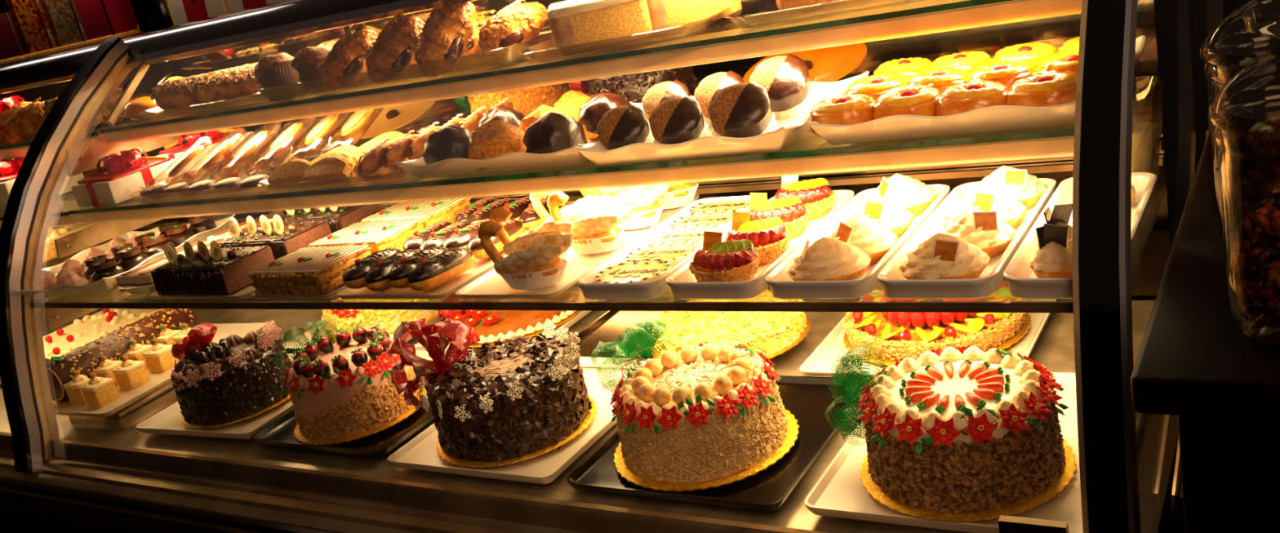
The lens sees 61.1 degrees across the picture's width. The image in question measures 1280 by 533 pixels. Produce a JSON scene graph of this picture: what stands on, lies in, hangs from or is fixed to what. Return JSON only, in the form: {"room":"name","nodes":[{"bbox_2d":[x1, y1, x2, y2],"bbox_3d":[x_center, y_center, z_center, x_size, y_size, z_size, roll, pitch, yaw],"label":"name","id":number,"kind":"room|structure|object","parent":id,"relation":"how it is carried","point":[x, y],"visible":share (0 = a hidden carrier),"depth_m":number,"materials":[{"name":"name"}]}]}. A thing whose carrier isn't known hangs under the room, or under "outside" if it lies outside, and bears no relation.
{"room":"food shop","nodes":[
{"label":"food shop","id":0,"kind":"room"},
{"bbox_2d":[500,258,567,289],"bbox_3d":[-0.163,0.013,1.668,0.120,0.030,0.066,-5,19,23],"label":"paper cup","id":1,"kind":"object","parent":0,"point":[544,273],"depth_m":1.64,"materials":[{"name":"beige"}]},
{"bbox_2d":[570,227,623,253],"bbox_3d":[-0.074,-0.041,1.781,0.114,0.028,0.062,-2,20,30],"label":"paper cup","id":2,"kind":"object","parent":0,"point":[602,240],"depth_m":1.75,"materials":[{"name":"beige"}]},
{"bbox_2d":[1187,0,1279,165],"bbox_3d":[0.465,-1.014,3.550,7.000,3.100,0.050,-1,20,33],"label":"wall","id":3,"kind":"structure","parent":0,"point":[1197,9],"depth_m":3.01,"materials":[{"name":"black"}]},
{"bbox_3d":[-1.148,1.843,0.928,7.000,0.020,8.000,-1,20,33],"label":"floor","id":4,"kind":"structure","parent":0,"visible":0},
{"bbox_2d":[0,0,1197,532],"bbox_3d":[-0.660,0.208,2.757,3.714,1.752,1.510,-1,20,33],"label":"display case","id":5,"kind":"object","parent":4,"relation":"on","point":[236,402],"visible":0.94,"depth_m":1.97,"materials":[{"name":"glass"}]},
{"bbox_2d":[0,11,30,64],"bbox_3d":[-2.027,-0.751,3.541,0.190,0.150,0.140,-1,20,33],"label":"bin","id":6,"kind":"object","parent":5,"relation":"on","point":[11,49],"visible":0.38,"depth_m":3.46,"materials":[{"name":"red"}]},
{"bbox_2d":[5,0,62,58],"bbox_3d":[-1.879,-0.811,3.421,0.170,0.270,0.140,-1,20,33],"label":"bin","id":7,"kind":"object","parent":5,"relation":"on","point":[30,15],"visible":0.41,"depth_m":3.38,"materials":[{"name":"clear glass"}]},
{"bbox_2d":[39,0,87,52],"bbox_3d":[-1.732,-0.814,3.327,0.165,0.270,0.140,-1,20,33],"label":"bin","id":8,"kind":"object","parent":5,"relation":"on","point":[64,14],"visible":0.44,"depth_m":3.30,"materials":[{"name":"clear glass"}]},
{"bbox_2d":[73,0,140,44],"bbox_3d":[-1.596,-0.812,3.242,0.150,0.260,0.140,-1,20,33],"label":"bin","id":9,"kind":"object","parent":5,"relation":"on","point":[101,20],"visible":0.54,"depth_m":3.21,"materials":[{"name":"red metal"}]},
{"bbox_2d":[128,0,173,32],"bbox_3d":[-1.403,-0.814,3.145,0.176,0.240,0.176,-1,20,33],"label":"canister","id":10,"kind":"object","parent":5,"relation":"on","point":[148,15],"visible":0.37,"depth_m":3.09,"materials":[{"name":"black paint"}]},
{"bbox_2d":[165,0,228,25],"bbox_3d":[-1.196,-0.811,2.988,0.226,0.240,0.144,-1,20,33],"label":"striped box","id":11,"kind":"object","parent":5,"relation":"on","point":[181,11],"visible":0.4,"depth_m":2.97,"materials":[{"name":"multicoloured paint"}]},
{"bbox_2d":[400,316,445,342],"bbox_3d":[-0.660,0.146,2.716,0.360,0.017,0.400,-1,20,33],"label":"tray","id":12,"kind":"object","parent":5,"relation":"on","point":[437,319],"visible":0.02,"depth_m":2.63,"materials":[{"name":"beige plastic"}]},
{"bbox_2d":[329,309,439,336],"bbox_3d":[-0.634,0.096,2.721,0.327,0.070,0.327,-16,17,-10],"label":"cake","id":13,"kind":"object","parent":12,"relation":"on","point":[388,320],"visible":0.19,"depth_m":2.59,"materials":[{"name":"yellow food"}]},
{"bbox_2d":[390,346,478,449],"bbox_3d":[-0.517,0.269,2.239,0.370,0.017,0.440,-1,20,33],"label":"tray","id":14,"kind":"object","parent":5,"relation":"on","point":[401,432],"visible":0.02,"depth_m":2.08,"materials":[{"name":"black"}]},
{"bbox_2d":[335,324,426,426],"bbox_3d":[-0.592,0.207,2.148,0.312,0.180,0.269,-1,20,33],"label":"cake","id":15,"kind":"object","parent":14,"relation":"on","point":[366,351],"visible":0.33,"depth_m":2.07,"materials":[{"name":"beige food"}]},
{"bbox_2d":[411,311,591,362],"bbox_3d":[-0.306,0.138,2.490,0.340,0.017,0.400,-1,20,33],"label":"tray","id":16,"kind":"object","parent":5,"relation":"on","point":[424,354],"visible":0.02,"depth_m":2.42,"materials":[{"name":"beige plastic"}]},
{"bbox_2d":[438,310,581,347],"bbox_3d":[-0.299,0.077,2.502,0.343,0.085,0.344,-18,18,-16],"label":"tart","id":17,"kind":"object","parent":16,"relation":"on","point":[490,326],"visible":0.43,"depth_m":2.39,"materials":[{"name":"orange food"}]},
{"bbox_2d":[393,356,649,484],"bbox_3d":[-0.189,0.268,1.994,0.365,0.017,0.440,-1,20,33],"label":"tray","id":18,"kind":"object","parent":5,"relation":"on","point":[420,453],"visible":0.33,"depth_m":1.87,"materials":[{"name":"beige plastic"}]},
{"bbox_2d":[386,318,597,467],"bbox_3d":[-0.253,0.192,1.893,0.324,0.233,0.299,-19,18,-20],"label":"chocolate cake","id":19,"kind":"object","parent":18,"relation":"on","point":[513,400],"visible":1,"depth_m":1.84,"materials":[{"name":"brown food"}]},
{"bbox_2d":[386,318,473,410],"bbox_3d":[-0.369,0.164,1.930,0.152,0.155,0.096,-21,19,-25],"label":"bow","id":20,"kind":"object","parent":19,"relation":"attached to","point":[446,376],"depth_m":1.91,"materials":[{"name":"red"}]},
{"bbox_2d":[568,311,668,371],"bbox_3d":[0.032,0.135,2.276,0.340,0.017,0.400,-1,20,33],"label":"tray","id":21,"kind":"object","parent":5,"relation":"on","point":[606,329],"visible":0.03,"depth_m":2.34,"materials":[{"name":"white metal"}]},
{"bbox_2d":[328,177,1073,313],"bbox_3d":[-0.275,-0.028,1.981,2.205,0.011,0.523,-1,20,33],"label":"glass shelf","id":22,"kind":"object","parent":5,"relation":"attached to","point":[572,299],"visible":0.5,"depth_m":1.45,"materials":[{"name":"clear glass"}]},
{"bbox_2d":[328,283,346,298],"bbox_3d":[-0.504,-0.032,2.119,0.215,0.010,0.490,-1,20,33],"label":"tray","id":23,"kind":"object","parent":22,"relation":"on","point":[333,293],"visible":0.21,"depth_m":1.89,"materials":[{"name":"beige plastic"}]},
{"bbox_2d":[248,244,371,293],"bbox_3d":[-0.598,0.005,1.972,0.194,0.054,0.140,-1,20,33],"label":"slice","id":24,"kind":"object","parent":23,"relation":"on","point":[349,254],"visible":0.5,"depth_m":1.92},
{"bbox_2d":[346,217,423,254],"bbox_3d":[-0.525,-0.048,2.087,0.194,0.054,0.140,-2,20,31],"label":"slice","id":25,"kind":"object","parent":23,"relation":"on","point":[384,234],"visible":0.36,"depth_m":2.05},
{"bbox_2d":[367,197,470,227],"bbox_3d":[-0.453,-0.100,2.202,0.194,0.054,0.140,-1,20,33],"label":"slice","id":26,"kind":"object","parent":23,"relation":"on","point":[431,211],"visible":0.41,"depth_m":2.17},
{"bbox_2d":[337,200,573,298],"bbox_3d":[-0.298,-0.036,1.988,0.255,0.010,0.490,-1,20,33],"label":"tray","id":27,"kind":"object","parent":22,"relation":"on","point":[480,267],"visible":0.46,"depth_m":1.81,"materials":[{"name":"beige plastic"}]},
{"bbox_2d":[342,248,402,288],"bbox_3d":[-0.462,0.000,1.887,0.056,0.050,0.141,-1,20,33],"label":"eclair","id":28,"kind":"object","parent":27,"relation":"on","point":[353,277],"visible":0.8,"depth_m":1.84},
{"bbox_2d":[364,249,418,291],"bbox_3d":[-0.418,0.003,1.846,0.056,0.050,0.141,-4,19,26],"label":"eclair","id":29,"kind":"object","parent":27,"relation":"on","point":[376,279],"visible":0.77,"depth_m":1.80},
{"bbox_2d":[387,246,448,288],"bbox_3d":[-0.370,-0.002,1.828,0.056,0.050,0.141,0,21,34],"label":"eclair","id":30,"kind":"object","parent":27,"relation":"on","point":[397,275],"visible":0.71,"depth_m":1.79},
{"bbox_2d":[407,247,475,290],"bbox_3d":[-0.327,0.001,1.788,0.056,0.050,0.141,2,22,39],"label":"eclair","id":31,"kind":"object","parent":27,"relation":"on","point":[433,272],"visible":1,"depth_m":1.76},
{"bbox_2d":[441,218,490,249],"bbox_3d":[-0.299,-0.054,1.943,0.056,0.050,0.141,2,22,39],"label":"eclair","id":32,"kind":"object","parent":27,"relation":"on","point":[462,237],"visible":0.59,"depth_m":1.91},
{"bbox_2d":[466,219,524,258],"bbox_3d":[-0.252,-0.051,1.901,0.056,0.050,0.141,-1,21,34],"label":"eclair","id":33,"kind":"object","parent":27,"relation":"on","point":[514,228],"visible":0.41,"depth_m":1.87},
{"bbox_2d":[455,193,698,298],"bbox_3d":[-0.091,-0.040,1.856,0.205,0.010,0.490,-1,20,33],"label":"tray","id":34,"kind":"object","parent":22,"relation":"on","point":[491,285],"visible":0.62,"depth_m":1.73,"materials":[{"name":"beige plastic"}]},
{"bbox_2d":[478,219,573,289],"bbox_3d":[-0.175,-0.024,1.658,0.150,0.110,0.068,-5,19,23],"label":"swan","id":35,"kind":"object","parent":34,"relation":"on","point":[536,264],"visible":1,"depth_m":1.64,"materials":[{"name":"beige food"}]},
{"bbox_2d":[490,206,573,259],"bbox_3d":[-0.175,-0.051,1.752,0.142,0.105,0.064,-3,19,27],"label":"swan","id":36,"kind":"object","parent":34,"relation":"on","point":[500,215],"visible":0.42,"depth_m":1.75,"materials":[{"name":"beige food"}]},
{"bbox_2d":[529,191,610,223],"bbox_3d":[-0.119,-0.097,1.860,0.142,0.105,0.064,-6,18,22],"label":"swan","id":37,"kind":"object","parent":34,"relation":"on","point":[575,210],"visible":0.38,"depth_m":1.85,"materials":[{"name":"beige food"}]},
{"bbox_2d":[546,191,629,253],"bbox_3d":[-0.085,-0.077,1.772,0.142,0.105,0.064,-2,20,30],"label":"swan","id":38,"kind":"object","parent":34,"relation":"on","point":[597,231],"visible":0.91,"depth_m":1.75,"materials":[{"name":"beige food"}]},
{"bbox_2d":[588,183,669,230],"bbox_3d":[-0.022,-0.123,1.864,0.150,0.110,0.068,-3,19,27],"label":"swan","id":39,"kind":"object","parent":34,"relation":"on","point":[645,211],"visible":0.62,"depth_m":1.84,"materials":[{"name":"beige food"}]},
{"bbox_2d":[617,203,664,230],"bbox_3d":[-0.010,-0.085,1.873,0.120,0.030,0.066,-3,19,27],"label":"pastry","id":40,"kind":"object","parent":39,"relation":"on","point":[641,215],"depth_m":1.84,"materials":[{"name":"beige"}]},
{"bbox_2d":[657,182,698,209],"bbox_3d":[0.035,-0.169,1.946,0.168,0.123,0.076,-1,20,33],"label":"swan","id":41,"kind":"object","parent":34,"relation":"on","point":[679,194],"visible":0.16,"depth_m":1.92,"materials":[{"name":"beige food"}]},
{"bbox_2d":[577,195,767,299],"bbox_3d":[0.063,-0.035,1.699,0.146,0.028,0.405,-1,20,33],"label":"dish","id":42,"kind":"object","parent":22,"relation":"on","point":[591,290],"visible":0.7,"depth_m":1.57,"materials":[{"name":"white"}]},
{"bbox_2d":[595,257,671,283],"bbox_3d":[-0.009,0.014,1.588,0.116,0.019,0.104,5,25,45],"label":"tart","id":43,"kind":"object","parent":42,"relation":"on","point":[623,273],"visible":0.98,"depth_m":1.58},
{"bbox_2d":[624,240,698,269],"bbox_3d":[0.034,-0.015,1.649,0.116,0.019,0.104,6,25,46],"label":"tart","id":44,"kind":"object","parent":42,"relation":"on","point":[674,255],"visible":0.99,"depth_m":1.64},
{"bbox_2d":[648,224,720,248],"bbox_3d":[0.072,-0.042,1.708,0.116,0.019,0.104,6,25,46],"label":"tart","id":45,"kind":"object","parent":42,"relation":"on","point":[694,236],"visible":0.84,"depth_m":1.71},
{"bbox_2d":[669,209,736,231],"bbox_3d":[0.106,-0.069,1.770,0.116,0.019,0.104,6,25,46],"label":"tart","id":46,"kind":"object","parent":42,"relation":"on","point":[722,221],"visible":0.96,"depth_m":1.76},
{"bbox_2d":[688,195,750,216],"bbox_3d":[0.140,-0.095,1.831,0.116,0.019,0.104,6,25,46],"label":"tart","id":47,"kind":"object","parent":42,"relation":"on","point":[738,206],"visible":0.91,"depth_m":1.82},
{"bbox_2d":[666,190,854,299],"bbox_3d":[0.191,-0.038,1.617,0.146,0.028,0.405,-1,20,33],"label":"dish","id":48,"kind":"object","parent":22,"relation":"on","point":[683,285],"visible":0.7,"depth_m":1.48,"materials":[{"name":"white"}]},
{"bbox_2d":[688,231,760,282],"bbox_3d":[0.116,-0.011,1.499,0.098,0.067,0.100,-1,20,33],"label":"tart","id":49,"kind":"object","parent":48,"relation":"on","point":[735,260],"visible":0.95,"depth_m":1.48,"materials":[{"name":"red food"}]},
{"bbox_2d":[722,211,791,266],"bbox_3d":[0.167,-0.043,1.565,0.098,0.067,0.100,-5,19,24],"label":"tart","id":50,"kind":"object","parent":48,"relation":"on","point":[770,237],"visible":0.68,"depth_m":1.54,"materials":[{"name":"red food"}]},
{"bbox_2d":[747,192,809,239],"bbox_3d":[0.207,-0.079,1.651,0.098,0.067,0.099,-7,18,16],"label":"tart","id":51,"kind":"object","parent":48,"relation":"on","point":[793,214],"visible":0.62,"depth_m":1.63,"materials":[{"name":"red food"}]},
{"bbox_2d":[774,174,835,221],"bbox_3d":[0.259,-0.113,1.723,0.098,0.067,0.099,-3,19,27],"label":"tart","id":52,"kind":"object","parent":48,"relation":"on","point":[816,195],"visible":0.71,"depth_m":1.70,"materials":[{"name":"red food"}]},
{"bbox_2d":[765,184,950,299],"bbox_3d":[0.319,-0.041,1.536,0.146,0.028,0.405,-1,20,33],"label":"dish","id":53,"kind":"object","parent":22,"relation":"on","point":[781,286],"visible":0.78,"depth_m":1.41,"materials":[{"name":"white"}]},
{"bbox_2d":[786,237,871,280],"bbox_3d":[0.245,-0.011,1.417,0.108,0.060,0.110,-14,17,-4],"label":"tart","id":54,"kind":"object","parent":53,"relation":"on","point":[828,259],"visible":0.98,"depth_m":1.39,"materials":[{"name":"white food"}]},
{"bbox_2d":[825,217,897,266],"bbox_3d":[0.294,-0.040,1.474,0.108,0.060,0.110,-26,21,-37],"label":"tart","id":55,"kind":"object","parent":53,"relation":"on","point":[874,240],"visible":0.73,"depth_m":1.44,"materials":[{"name":"white food"}]},
{"bbox_2d":[837,195,914,238],"bbox_3d":[0.335,-0.074,1.553,0.110,0.060,0.108,-5,18,22],"label":"tart","id":56,"kind":"object","parent":53,"relation":"on","point":[889,214],"visible":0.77,"depth_m":1.52,"materials":[{"name":"white food"}]},
{"bbox_2d":[871,173,937,217],"bbox_3d":[0.391,-0.111,1.634,0.108,0.060,0.110,-19,18,-20],"label":"tart","id":57,"kind":"object","parent":53,"relation":"on","point":[913,194],"visible":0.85,"depth_m":1.60,"materials":[{"name":"white food"}]},
{"bbox_2d":[877,177,1056,298],"bbox_3d":[0.448,-0.043,1.453,0.146,0.028,0.405,-1,20,33],"label":"dish","id":58,"kind":"object","parent":22,"relation":"on","point":[894,285],"visible":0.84,"depth_m":1.35,"materials":[{"name":"white"}]},
{"bbox_2d":[897,232,989,279],"bbox_3d":[0.372,-0.013,1.336,0.110,0.060,0.108,-7,18,16],"label":"tart","id":59,"kind":"object","parent":58,"relation":"on","point":[941,255],"visible":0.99,"depth_m":1.31,"materials":[{"name":"white food"}]},
{"bbox_2d":[933,208,1015,258],"bbox_3d":[0.428,-0.048,1.406,0.110,0.060,0.108,-16,17,-11],"label":"tart","id":60,"kind":"object","parent":58,"relation":"on","point":[985,230],"visible":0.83,"depth_m":1.37,"materials":[{"name":"white food"}]},
{"bbox_2d":[944,186,1027,229],"bbox_3d":[0.471,-0.082,1.483,0.110,0.060,0.108,-3,19,27],"label":"tart","id":61,"kind":"object","parent":58,"relation":"on","point":[1010,211],"visible":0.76,"depth_m":1.46,"materials":[{"name":"white food"}]},
{"bbox_2d":[972,165,1047,209],"bbox_3d":[0.525,-0.116,1.554,0.110,0.060,0.108,-11,17,5],"label":"tart","id":62,"kind":"object","parent":58,"relation":"on","point":[1026,188],"visible":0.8,"depth_m":1.52,"materials":[{"name":"white food"}]},
{"bbox_2d":[1003,177,1072,298],"bbox_3d":[0.567,-0.046,1.377,0.125,0.028,0.405,-1,20,33],"label":"dish","id":63,"kind":"object","parent":22,"relation":"on","point":[1022,282],"visible":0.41,"depth_m":1.28,"materials":[{"name":"white"}]},
{"bbox_2d":[1029,223,1072,278],"bbox_3d":[0.477,-0.017,1.255,0.055,0.073,0.056,-1,20,33],"label":"tart","id":64,"kind":"object","parent":63,"relation":"on","point":[1053,259],"visible":0.89,"depth_m":1.24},
{"bbox_2d":[1037,203,1072,249],"bbox_3d":[0.507,-0.042,1.313,0.055,0.073,0.056,-16,17,-11],"label":"tart","id":65,"kind":"object","parent":63,"relation":"on","point":[1061,214],"visible":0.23,"depth_m":1.30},
{"bbox_3d":[-0.732,-0.027,2.265,0.300,0.010,0.490,-1,20,33],"label":"tray","id":66,"kind":"object","parent":22,"relation":"on","visible":0},
{"bbox_2d":[151,240,222,287],"bbox_3d":[-0.834,-0.012,2.109,0.213,0.101,0.135,-2,20,31],"label":"bar","id":67,"kind":"object","parent":66,"relation":"on","point":[166,276],"visible":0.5,"depth_m":2.07,"materials":[{"name":"brown"}]},
{"bbox_2d":[566,375,861,512],"bbox_3d":[0.135,0.272,1.767,0.372,0.017,0.400,-1,20,33],"label":"tray","id":68,"kind":"object","parent":5,"relation":"on","point":[807,398],"visible":0.44,"depth_m":1.67,"materials":[{"name":"black"}]},
{"bbox_2d":[591,317,799,491],"bbox_3d":[0.067,0.191,1.713,0.342,0.192,0.300,-1,20,33],"label":"cake","id":69,"kind":"object","parent":68,"relation":"on","point":[707,415],"visible":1,"depth_m":1.63,"materials":[{"name":"beige food"}]},
{"bbox_2d":[652,311,810,359],"bbox_3d":[0.172,0.115,2.115,0.313,0.055,0.313,-7,18,18],"label":"cake","id":70,"kind":"object","parent":5,"relation":"in","point":[775,333],"visible":0.56,"depth_m":2.04,"materials":[{"name":"yellow food"}]},
{"bbox_2d":[388,56,1075,203],"bbox_3d":[-0.230,-0.233,2.105,2.145,0.040,0.595,-1,20,33],"label":"glass shelf","id":71,"kind":"object","parent":5,"relation":"attached to","point":[809,153],"visible":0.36,"depth_m":1.52,"materials":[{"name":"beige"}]},
{"bbox_2d":[421,102,644,178],"bbox_3d":[-0.172,-0.226,1.904,0.393,0.040,0.338,-1,20,33],"label":"tray","id":72,"kind":"object","parent":71,"relation":"on","point":[569,157],"visible":0.25,"depth_m":1.76,"materials":[{"name":"white"}]},
{"bbox_2d":[468,124,525,169],"bbox_3d":[-0.240,-0.205,1.825,0.107,0.078,0.102,-1,20,33],"label":"macaroon","id":73,"kind":"object","parent":72,"relation":"in","point":[512,140],"visible":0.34,"depth_m":1.78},
{"bbox_2d":[524,110,588,153],"bbox_3d":[-0.141,-0.213,1.781,0.108,0.076,0.104,-20,18,-22],"label":"macaroon","id":74,"kind":"object","parent":72,"relation":"in","point":[557,131],"visible":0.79,"depth_m":1.75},
{"bbox_2d":[576,91,631,141],"bbox_3d":[-0.057,-0.259,1.867,0.104,0.076,0.108,3,23,42],"label":"cake","id":75,"kind":"object","parent":72,"relation":"in","point":[593,108],"visible":0.64,"depth_m":1.83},
{"bbox_2d":[586,65,697,102],"bbox_3d":[-0.006,-0.372,2.109,0.243,0.120,0.234,-17,18,-15],"label":"round cake","id":76,"kind":"object","parent":71,"relation":"on","point":[633,86],"visible":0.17,"depth_m":2.02,"materials":[{"name":"brown food"}]},
{"bbox_2d":[572,71,869,165],"bbox_3d":[0.135,-0.229,1.697,0.353,0.040,0.348,-1,20,33],"label":"tray","id":77,"kind":"object","parent":71,"relation":"on","point":[787,130],"visible":0.5,"depth_m":1.58,"materials":[{"name":"white"}]},
{"bbox_2d":[596,103,654,150],"bbox_3d":[-0.021,-0.210,1.722,0.088,0.092,0.101,-12,17,3],"label":"cake","id":78,"kind":"object","parent":77,"relation":"in","point":[620,126],"visible":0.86,"depth_m":1.69,"materials":[{"name":"brown food"}]},
{"bbox_2d":[641,80,690,124],"bbox_3d":[0.050,-0.259,1.788,0.088,0.092,0.101,-12,17,3],"label":"cake","id":79,"kind":"object","parent":77,"relation":"in","point":[660,92],"visible":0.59,"depth_m":1.76,"materials":[{"name":"brown food"}]},
{"bbox_2d":[648,95,710,144],"bbox_3d":[0.061,-0.214,1.676,0.091,0.095,0.104,-12,17,3],"label":"cake","id":80,"kind":"object","parent":77,"relation":"in","point":[673,121],"visible":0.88,"depth_m":1.64,"materials":[{"name":"brown food"}]},
{"bbox_2d":[653,122,710,143],"bbox_3d":[0.061,-0.211,1.685,0.091,0.031,0.090,-10,59,10],"label":"paper cup","id":81,"kind":"object","parent":80,"relation":"on","point":[703,131],"depth_m":1.65,"materials":[{"name":"beige"}]},
{"bbox_2d":[694,70,744,127],"bbox_3d":[0.135,-0.265,1.746,0.091,0.095,0.104,-12,17,3],"label":"cake","id":82,"kind":"object","parent":77,"relation":"in","point":[709,86],"visible":0.51,"depth_m":1.72,"materials":[{"name":"brown food"}]},
{"bbox_2d":[708,80,777,137],"bbox_3d":[0.155,-0.223,1.632,0.101,0.106,0.116,-12,17,3],"label":"cake","id":83,"kind":"object","parent":77,"relation":"in","point":[743,110],"visible":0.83,"depth_m":1.59,"materials":[{"name":"brown food"}]},
{"bbox_2d":[711,113,777,136],"bbox_3d":[0.155,-0.219,1.642,0.102,0.034,0.101,-10,59,10],"label":"paper cup","id":84,"kind":"object","parent":83,"relation":"on","point":[771,123],"depth_m":1.61,"materials":[{"name":"beige"}]},
{"bbox_2d":[749,53,814,119],"bbox_3d":[0.224,-0.278,1.703,0.101,0.106,0.116,-12,17,3],"label":"cake","id":85,"kind":"object","parent":77,"relation":"in","point":[786,81],"visible":0.77,"depth_m":1.67,"materials":[{"name":"brown food"}]},
{"bbox_2d":[772,85,814,119],"bbox_3d":[0.224,-0.274,1.713,0.102,0.034,0.101,-10,59,10],"label":"paper cup","id":86,"kind":"object","parent":85,"relation":"on","point":[802,104],"depth_m":1.69,"materials":[{"name":"beige"}]},
{"bbox_2d":[742,42,866,83],"bbox_3d":[0.296,-0.362,1.963,0.230,0.063,0.223,0,21,36],"label":"round platter","id":87,"kind":"object","parent":71,"relation":"on","point":[826,64],"visible":0.37,"depth_m":1.95,"materials":[{"name":"orange"}]},
{"bbox_2d":[804,48,1075,144],"bbox_3d":[0.469,-0.240,1.495,0.378,0.042,0.348,-1,20,33],"label":"tray","id":88,"kind":"object","parent":71,"relation":"on","point":[996,117],"visible":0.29,"depth_m":1.37,"materials":[{"name":"white"}]},
{"bbox_2d":[808,93,876,137],"bbox_3d":[0.282,-0.210,1.499,0.101,0.048,0.099,-1,20,33],"label":"cake","id":89,"kind":"object","parent":88,"relation":"on","point":[851,108],"visible":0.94,"depth_m":1.46,"materials":[{"name":"food"}]},
{"bbox_2d":[844,73,907,99],"bbox_3d":[0.344,-0.248,1.568,0.099,0.050,0.099,6,25,46],"label":"cake","id":90,"kind":"object","parent":88,"relation":"on","point":[874,86],"visible":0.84,"depth_m":1.54,"materials":[{"name":"food"}]},
{"bbox_2d":[873,57,932,79],"bbox_3d":[0.400,-0.287,1.638,0.099,0.051,0.099,-17,18,-13],"label":"cake","id":91,"kind":"object","parent":88,"relation":"on","point":[907,68],"visible":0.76,"depth_m":1.61,"materials":[{"name":"food"}]},
{"bbox_2d":[871,85,942,119],"bbox_3d":[0.360,-0.212,1.455,0.099,0.050,0.099,6,25,46],"label":"cake","id":92,"kind":"object","parent":88,"relation":"on","point":[921,100],"visible":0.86,"depth_m":1.42,"materials":[{"name":"food"}]},
{"bbox_2d":[904,67,968,93],"bbox_3d":[0.418,-0.249,1.518,0.099,0.051,0.099,-17,18,-13],"label":"cake","id":93,"kind":"object","parent":88,"relation":"on","point":[941,79],"visible":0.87,"depth_m":1.49,"materials":[{"name":"food"}]},
{"bbox_2d":[928,50,992,75],"bbox_3d":[0.469,-0.286,1.582,0.101,0.048,0.099,2,22,40],"label":"cake","id":94,"kind":"object","parent":88,"relation":"on","point":[968,61],"visible":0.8,"depth_m":1.55,"materials":[{"name":"food"}]},
{"bbox_2d":[935,80,1008,115],"bbox_3d":[0.431,-0.210,1.400,0.099,0.051,0.099,-17,18,-13],"label":"cake","id":95,"kind":"object","parent":88,"relation":"on","point":[959,98],"visible":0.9,"depth_m":1.37,"materials":[{"name":"food"}]},
{"bbox_2d":[964,60,1035,88],"bbox_3d":[0.489,-0.249,1.465,0.101,0.048,0.099,2,22,40],"label":"cake","id":96,"kind":"object","parent":88,"relation":"on","point":[1006,73],"visible":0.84,"depth_m":1.43,"materials":[{"name":"food"}]},
{"bbox_2d":[990,41,1058,68],"bbox_3d":[0.546,-0.287,1.536,0.099,0.050,0.100,-27,22,-39],"label":"cake","id":97,"kind":"object","parent":88,"relation":"on","point":[1033,53],"visible":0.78,"depth_m":1.51,"materials":[{"name":"food"}]},
{"bbox_2d":[1005,71,1076,106],"bbox_3d":[0.507,-0.214,1.354,0.101,0.048,0.099,2,22,40],"label":"cake","id":98,"kind":"object","parent":88,"relation":"on","point":[1048,89],"visible":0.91,"depth_m":1.32,"materials":[{"name":"food"}]},
{"bbox_2d":[1035,51,1078,75],"bbox_3d":[0.569,-0.253,1.424,0.099,0.050,0.100,-27,22,-39],"label":"cake","id":99,"kind":"object","parent":88,"relation":"on","point":[1067,62],"visible":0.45,"depth_m":1.41,"materials":[{"name":"food"}]},
{"bbox_2d":[634,0,1082,73],"bbox_3d":[-0.259,-0.375,2.065,2.145,0.040,0.325,-1,20,33],"label":"glass shelf","id":100,"kind":"object","parent":5,"relation":"attached to","point":[926,16],"visible":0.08,"depth_m":1.53,"materials":[{"name":"beige"}]},
{"bbox_2d":[766,0,924,26],"bbox_3d":[0.328,-0.417,1.680,0.360,0.023,0.270,-2,20,30],"label":"serving platter","id":101,"kind":"object","parent":100,"relation":"on","point":[851,6],"visible":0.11,"depth_m":1.58,"materials":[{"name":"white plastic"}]},
{"bbox_2d":[800,312,1051,379],"bbox_3d":[0.528,0.120,1.957,0.375,0.017,0.380,-1,20,33],"label":"tray","id":102,"kind":"object","parent":5,"relation":"on","point":[819,363],"visible":0.2,"depth_m":1.92,"materials":[{"name":"beige plastic"}]},
{"bbox_2d":[842,311,1031,365],"bbox_3d":[0.523,0.079,1.941,0.328,0.071,0.328,-1,20,33],"label":"tart","id":103,"kind":"object","parent":102,"relation":"on","point":[898,335],"visible":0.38,"depth_m":1.85,"materials":[{"name":"yellow food"}]},
{"bbox_2d":[804,372,1083,532],"bbox_3d":[0.487,0.254,1.563,0.372,0.017,0.440,-1,20,33],"label":"tray","id":104,"kind":"object","parent":5,"relation":"on","point":[840,492],"visible":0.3,"depth_m":1.48,"materials":[{"name":"beige plastic"}]},
{"bbox_2d":[824,344,1076,522],"bbox_3d":[0.418,0.197,1.469,0.312,0.171,0.287,-13,17,-2],"label":"cake","id":105,"kind":"object","parent":104,"relation":"on","point":[968,433],"visible":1,"depth_m":1.40,"materials":[{"name":"brown food"}]},
{"bbox_2d":[1130,85,1279,532],"bbox_3d":[1.131,0.520,1.234,0.840,1.322,1.000,-1,20,33],"label":"countertop","id":106,"kind":"structure","parent":4,"relation":"on","point":[1195,363],"depth_m":0.88,"materials":[{"name":"black"}]},
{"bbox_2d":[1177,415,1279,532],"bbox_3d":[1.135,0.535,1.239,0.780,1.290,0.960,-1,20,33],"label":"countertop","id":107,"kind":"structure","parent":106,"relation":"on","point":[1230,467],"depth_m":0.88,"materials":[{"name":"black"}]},
{"bbox_2d":[1200,0,1279,249],"bbox_3d":[0.604,-0.159,1.029,0.125,0.282,0.125,-3,20,29],"label":"candy jar","id":108,"kind":"object","parent":106,"relation":"on","point":[1264,147],"visible":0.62,"depth_m":1.04,"materials":[{"name":"clear glass"}]},
{"bbox_2d":[1208,0,1279,346],"bbox_3d":[0.511,-0.076,0.847,0.115,0.274,0.115,-25,21,-35],"label":"candy jar","id":109,"kind":"object","parent":106,"relation":"on","point":[1243,265],"visible":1,"depth_m":0.86,"materials":[{"name":"clear glass"}]},
{"bbox_2d":[1171,0,1239,532],"bbox_3d":[0.963,0.173,1.813,0.028,1.700,1.304,-1,20,33],"label":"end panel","id":110,"kind":"object","parent":4,"relation":"on","point":[1218,11],"visible":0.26,"depth_m":1.88,"materials":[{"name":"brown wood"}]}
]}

